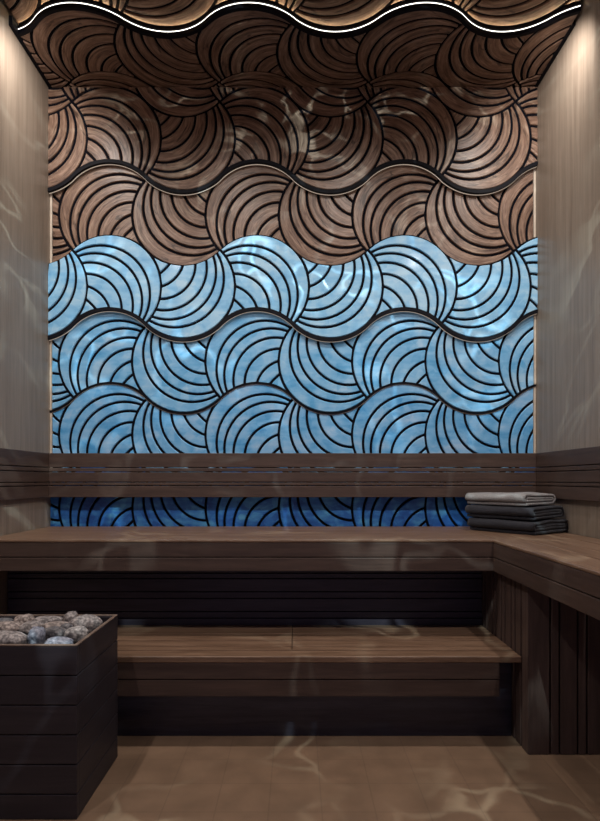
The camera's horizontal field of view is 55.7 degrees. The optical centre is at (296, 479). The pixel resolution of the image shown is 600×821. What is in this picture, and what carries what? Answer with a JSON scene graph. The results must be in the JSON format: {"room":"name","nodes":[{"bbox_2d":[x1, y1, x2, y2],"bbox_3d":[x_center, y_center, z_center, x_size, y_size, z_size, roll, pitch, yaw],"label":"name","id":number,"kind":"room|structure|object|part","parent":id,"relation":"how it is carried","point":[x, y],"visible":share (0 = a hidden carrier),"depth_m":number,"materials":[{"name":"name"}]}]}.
{"room":"spa","nodes":[
{"label":"spa","id":0,"kind":"room"},
{"bbox_2d":[0,0,50,613],"bbox_3d":[-1.279,-0.605,1.169,0.100,3.070,3.338,0,0,0],"label":"wall","id":1,"kind":"structure","parent":0,"point":[24,195],"depth_m":2.53,"materials":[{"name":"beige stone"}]},
{"bbox_2d":[0,448,48,500],"bbox_3d":[-1.216,-0.023,2.478,0.024,0.213,0.597,0,0,0],"label":"backrest","id":2,"kind":"object","parent":1,"relation":"attached to","point":[12,457],"visible":1,"depth_m":2.50,"materials":[{"name":"brown wood"}]},
{"bbox_3d":[-1.214,0.056,2.478,0.021,0.054,0.597,0,0,0],"label":"rail","id":3,"kind":"part","parent":2,"relation":"part of","materials":[{"name":"brown wood"}]},
{"bbox_3d":[-1.214,0.019,2.478,0.021,0.013,0.597,0,0,0],"label":"rail","id":4,"kind":"part","parent":2,"relation":"part of","materials":[{"name":"brown wood"}]},
{"bbox_3d":[-1.214,-0.014,2.478,0.021,0.046,0.597,0,0,0],"label":"rail","id":5,"kind":"part","parent":2,"relation":"part of","materials":[{"name":"brown wood"}]},
{"bbox_3d":[-1.214,-0.050,2.478,0.021,0.018,0.597,0,0,0],"label":"rail","id":6,"kind":"part","parent":2,"relation":"part of","materials":[{"name":"brown wood"}]},
{"bbox_3d":[-1.214,-0.096,2.478,0.021,0.068,0.597,0,0,0],"label":"rail","id":7,"kind":"part","parent":2,"relation":"part of","materials":[{"name":"brown wood"}]},
{"bbox_2d":[10,0,563,25],"bbox_3d":[-0.021,-2.076,1.169,2.417,0.128,3.338,0,0,0],"label":"ceiling","id":8,"kind":"structure","parent":0,"point":[49,0],"depth_m":2.48,"materials":[{"name":"paint"}]},
{"bbox_2d":[4,0,578,25],"bbox_3d":[-0.021,-1.996,2.046,2.385,0.027,0.881,0,0,0],"label":"panel","id":9,"kind":"object","parent":8,"relation":"attached to","point":[156,12],"visible":1,"depth_m":2.39,"materials":[{"name":"brown wood"}]},
{"bbox_2d":[9,0,580,87],"bbox_3d":[-0.021,-1.963,2.582,2.415,0.050,0.509,0,0,0],"label":"panel","id":10,"kind":"object","parent":8,"relation":"attached to","point":[70,43],"visible":0.98,"depth_m":2.55,"materials":[{"name":"brown wood"}]},
{"bbox_3d":[-1.220,-1.959,2.627,0.015,0.042,0.418,0,0,0],"label":"trim","id":11,"kind":"part","parent":10,"relation":"part of","materials":[{"name":"brown wood"}]},
{"bbox_3d":[-0.021,-1.948,2.413,2.385,0.018,0.167,0,0,0],"label":"edge trim","id":12,"kind":"part","parent":10,"relation":"part of","materials":[{"name":"metal"}]},
{"bbox_3d":[-0.021,-1.973,2.416,2.385,0.018,0.161,0,0,0],"label":"edge trim","id":13,"kind":"part","parent":10,"relation":"part of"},
{"bbox_3d":[1.179,-1.959,2.627,0.015,0.042,0.418,0,0,0],"label":"trim","id":14,"kind":"part","parent":10,"relation":"part of","materials":[{"name":"brown wood"}]},
{"bbox_2d":[0,733,599,820],"bbox_3d":[-0.021,0.980,1.219,2.617,0.100,3.438,0,0,0],"label":"floor","id":15,"kind":"structure","parent":0,"point":[151,778],"depth_m":1.75,"materials":[{"name":"tile"}]},
{"bbox_2d":[0,614,117,818],"bbox_3d":[-0.816,0.690,1.730,0.428,0.478,0.353,0,0,0],"label":"heater","id":16,"kind":"object","parent":15,"relation":"on","point":[59,702],"visible":0.98,"depth_m":1.55,"materials":[{"name":"brown wood"}]},
{"bbox_2d":[0,618,13,621],"bbox_3d":[-0.964,0.470,1.857,0.078,0.035,0.066,0,0,0],"label":"stone","id":17,"kind":"object","parent":16,"relation":"on","point":[1,619],"visible":0.3,"depth_m":1.85,"materials":[{"name":"grey stone"}]},
{"bbox_2d":[0,621,21,630],"bbox_3d":[-0.906,0.464,1.770,0.098,0.047,0.067,0,0,0],"label":"stone","id":18,"kind":"object","parent":16,"relation":"on","point":[5,625],"visible":0.6,"depth_m":1.75,"materials":[{"name":"grey stone"}]},
{"bbox_2d":[0,630,27,643],"bbox_3d":[-0.839,0.462,1.632,0.134,0.051,0.079,0,0,0],"label":"stone","id":19,"kind":"object","parent":16,"relation":"on","point":[6,637],"visible":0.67,"depth_m":1.61,"materials":[{"name":"grey stone"}]},
{"bbox_2d":[14,614,34,623],"bbox_3d":[-0.890,0.463,1.852,0.060,0.050,0.071,0,0,0],"label":"stone","id":20,"kind":"object","parent":16,"relation":"on","point":[24,618],"visible":0.5,"depth_m":1.83,"materials":[{"name":"grey stone"}]},
{"bbox_2d":[19,621,42,635],"bbox_3d":[-0.830,0.465,1.776,0.067,0.045,0.066,0,0,0],"label":"stone","id":21,"kind":"object","parent":16,"relation":"on","point":[25,627],"visible":0.53,"depth_m":1.75,"materials":[{"name":"grey stone"}]},
{"bbox_2d":[27,626,45,643],"bbox_3d":[-0.757,0.457,1.650,0.049,0.062,0.058,0,0,0],"label":"stone","id":22,"kind":"object","parent":16,"relation":"on","point":[36,635],"visible":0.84,"depth_m":1.63,"materials":[{"name":"grey stone"}]},
{"bbox_2d":[32,616,62,623],"bbox_3d":[-0.812,0.466,1.853,0.099,0.043,0.065,0,0,0],"label":"stone","id":23,"kind":"object","parent":16,"relation":"on","point":[45,619],"visible":0.43,"depth_m":1.84,"materials":[{"name":"grey stone"}]},
{"bbox_2d":[42,621,68,627],"bbox_3d":[-0.757,0.467,1.788,0.086,0.042,0.063,0,0,0],"label":"stone","id":24,"kind":"object","parent":16,"relation":"on","point":[51,623],"visible":0.29,"depth_m":1.77,"materials":[{"name":"grey stone"}]},
{"bbox_2d":[45,626,66,640],"bbox_3d":[-0.728,0.464,1.707,0.076,0.047,0.051,0,0,16],"label":"stone","id":25,"kind":"object","parent":16,"relation":"on","point":[54,631],"visible":0.52,"depth_m":1.69,"materials":[{"name":"grey stone"}]},
{"bbox_2d":[44,636,73,643],"bbox_3d":[-0.682,0.469,1.623,0.083,0.038,0.057,0,0,0],"label":"stone","id":26,"kind":"object","parent":16,"relation":"on","point":[58,639],"visible":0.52,"depth_m":1.61,"materials":[{"name":"grey stone"}]},
{"bbox_2d":[60,623,72,628],"bbox_3d":[-0.707,0.463,1.741,0.040,0.048,0.048,0,0,-22],"label":"stone","id":27,"kind":"object","parent":16,"relation":"on","point":[66,625],"visible":0.41,"depth_m":1.73,"materials":[{"name":"grey stone"}]},
{"bbox_2d":[62,611,77,621],"bbox_3d":[-0.738,0.458,1.853,0.048,0.060,0.060,0,0,0],"label":"stone","id":28,"kind":"object","parent":16,"relation":"on","point":[70,615],"visible":0.41,"depth_m":1.83,"materials":[{"name":"grey stone"}]},
{"bbox_2d":[63,626,88,642],"bbox_3d":[-0.659,0.463,1.699,0.071,0.049,0.055,0,0,-44],"label":"stone","id":29,"kind":"object","parent":16,"relation":"on","point":[76,633],"visible":0.73,"depth_m":1.68,"materials":[{"name":"grey stone"}]},
{"bbox_2d":[69,614,102,632],"bbox_3d":[-0.676,0.460,1.812,0.102,0.056,0.076,0,0,-38],"label":"stone","id":30,"kind":"object","parent":16,"relation":"on","point":[91,622],"visible":0.63,"depth_m":1.79,"materials":[{"name":"grey stone"}]},
{"bbox_2d":[0,526,599,753],"bbox_3d":[-0.021,0.579,1.833,2.407,0.700,1.965,0,0,0],"label":"bench","id":31,"kind":"object","parent":15,"relation":"on","point":[539,595],"visible":0.84,"depth_m":2.18,"materials":[{"name":"brown wood"}]},
{"bbox_2d":[467,517,567,534],"bbox_3d":[0.989,0.197,2.547,0.277,0.062,0.336,0,0,-35],"label":"folded towel","id":32,"kind":"object","parent":31,"relation":"on","point":[550,525],"visible":0.94,"depth_m":2.44,"materials":[{"name":"black fabric"}]},
{"bbox_2d":[465,504,563,519],"bbox_3d":[0.974,0.139,2.553,0.259,0.060,0.335,0,0,-37],"label":"folded towel","id":33,"kind":"object","parent":32,"relation":"on","point":[534,512],"visible":0.95,"depth_m":2.45,"materials":[{"name":"black fabric"}]},
{"bbox_2d":[465,492,555,505],"bbox_3d":[0.959,0.083,2.562,0.231,0.056,0.315,0,0,-33],"label":"folded towel","id":34,"kind":"object","parent":33,"relation":"on","point":[486,498],"visible":1,"depth_m":2.47,"materials":[{"name":"grey fabric"}]},
{"bbox_2d":[117,625,520,735],"bbox_3d":[-0.223,0.770,2.183,2.004,0.316,0.431,0,0,0],"label":"bench","id":35,"kind":"object","parent":15,"relation":"on","point":[174,680],"visible":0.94,"depth_m":2.06,"materials":[{"name":"brown wood"}]},
{"bbox_3d":[-0.223,0.781,2.070,2.004,0.294,0.020,0,0,0],"label":"kick panel","id":36,"kind":"part","parent":35,"relation":"part of","materials":[{"name":"brown wood"}]},
{"bbox_2d":[535,0,599,538],"bbox_3d":[1.238,-0.605,1.169,0.100,3.070,3.338,0,0,0],"label":"wall","id":37,"kind":"structure","parent":0,"point":[568,158],"depth_m":2.46,"materials":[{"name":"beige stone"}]},
{"bbox_2d":[536,446,599,501],"bbox_3d":[1.174,-0.023,1.839,0.028,0.213,1.877,0,0,0],"label":"backrest","id":38,"kind":"object","parent":37,"relation":"attached to","point":[588,456],"visible":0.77,"depth_m":2.41,"materials":[{"name":"brown wood"}]},
{"bbox_3d":[1.172,0.056,1.839,0.024,0.054,1.877,0,0,0],"label":"rail","id":39,"kind":"part","parent":38,"relation":"part of","materials":[{"name":"brown wood"}]},
{"bbox_3d":[1.172,0.019,1.839,0.024,0.013,1.877,0,0,0],"label":"rail","id":40,"kind":"part","parent":38,"relation":"part of","materials":[{"name":"brown wood"}]},
{"bbox_3d":[1.172,-0.014,1.839,0.024,0.046,1.877,0,0,0],"label":"rail","id":41,"kind":"part","parent":38,"relation":"part of","materials":[{"name":"brown wood"}]},
{"bbox_3d":[1.172,-0.050,1.839,0.024,0.018,1.877,0,0,0],"label":"rail","id":42,"kind":"part","parent":38,"relation":"part of","materials":[{"name":"brown wood"}]},
{"bbox_3d":[1.172,-0.096,1.839,0.024,0.068,1.877,0,0,0],"label":"rail","id":43,"kind":"part","parent":38,"relation":"part of","materials":[{"name":"brown wood"}]},
{"bbox_3d":[-0.020,-0.605,2.888,2.617,3.070,0.100,0,0,0],"label":"wall","id":44,"kind":"structure","parent":0,"visible":0},
{"bbox_2d":[49,453,535,496],"bbox_3d":[-0.022,-0.023,2.788,2.363,0.213,0.070,0,0,0],"label":"backrest","id":45,"kind":"object","parent":44,"relation":"attached to","point":[134,474],"visible":0.98,"depth_m":2.75,"materials":[{"name":"brown wood"}]},
{"bbox_3d":[-0.022,0.056,2.765,2.363,0.054,0.024,0,0,0],"label":"rail","id":46,"kind":"part","parent":45,"relation":"part of","materials":[{"name":"brown wood"}]},
{"bbox_3d":[-0.022,0.019,2.765,2.363,0.013,0.024,0,0,0],"label":"rail","id":47,"kind":"part","parent":45,"relation":"part of","materials":[{"name":"brown wood"}]},
{"bbox_3d":[-0.022,-0.014,2.765,2.363,0.046,0.024,0,0,0],"label":"rail","id":48,"kind":"part","parent":45,"relation":"part of","materials":[{"name":"brown wood"}]},
{"bbox_3d":[-0.022,-0.050,2.765,2.363,0.018,0.024,0,0,0],"label":"rail","id":49,"kind":"part","parent":45,"relation":"part of","materials":[{"name":"brown wood"}]},
{"bbox_3d":[-0.022,-0.096,2.765,2.363,0.068,0.024,0,0,0],"label":"rail","id":50,"kind":"part","parent":45,"relation":"part of","materials":[{"name":"brown wood"}]},
{"bbox_2d":[49,312,535,414],"bbox_3d":[-0.021,-0.586,2.828,2.417,0.525,0.020,0,0,0],"label":"panel","id":51,"kind":"object","parent":44,"relation":"attached to","point":[104,348],"visible":0.99,"depth_m":2.82,"materials":[{"name":"blue wood"}]},
{"bbox_3d":[-0.021,-0.406,2.827,2.417,0.160,0.018,0,0,0],"label":"edge trim","id":52,"kind":"part","parent":51,"relation":"part of","materials":[{"name":"blue wood"}]},
{"bbox_2d":[48,87,537,196],"bbox_3d":[-0.021,-1.675,2.817,2.417,0.526,0.040,0,0,0],"label":"panel","id":53,"kind":"object","parent":44,"relation":"attached to","point":[182,141],"visible":1,"depth_m":2.80,"materials":[{"name":"brown wood"}]},
{"bbox_3d":[-0.021,-1.498,2.817,2.417,0.168,0.039,0,0,0],"label":"edge trim","id":54,"kind":"part","parent":53,"relation":"part of","materials":[{"name":"brown wood"}]},
{"bbox_2d":[48,235,537,342],"bbox_3d":[-0.021,-0.948,2.817,2.417,0.530,0.040,0,0,0],"label":"panel","id":55,"kind":"object","parent":44,"relation":"attached to","point":[102,273],"visible":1,"depth_m":2.80,"materials":[{"name":"blue glass"}]},
{"bbox_3d":[-0.021,-0.768,2.817,2.417,0.167,0.039,0,0,0],"label":"edge trim","id":56,"kind":"part","parent":55,"relation":"part of","materials":[{"name":"blue wood"}]},
{"bbox_2d":[51,467,534,526],"bbox_3d":[-0.021,0.406,2.832,2.417,1.048,0.010,0,0,0],"label":"panel","id":57,"kind":"object","parent":44,"relation":"attached to","point":[65,511],"visible":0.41,"depth_m":2.83,"materials":[{"name":"blue glass"}]},
{"bbox_2d":[50,166,535,264],"bbox_3d":[-0.021,-1.320,2.830,2.416,0.516,0.016,0,0,0],"label":"panel","id":58,"kind":"object","parent":44,"relation":"attached to","point":[104,200],"visible":0.95,"depth_m":2.83,"materials":[{"name":"brown wood"}]},
{"bbox_2d":[50,385,535,485],"bbox_3d":[-0.021,-0.227,2.830,2.416,0.513,0.016,0,0,0],"label":"panel","id":59,"kind":"object","parent":44,"relation":"attached to","point":[104,418],"visible":0.82,"depth_m":2.83,"materials":[{"name":"blue wood"}]}
]}

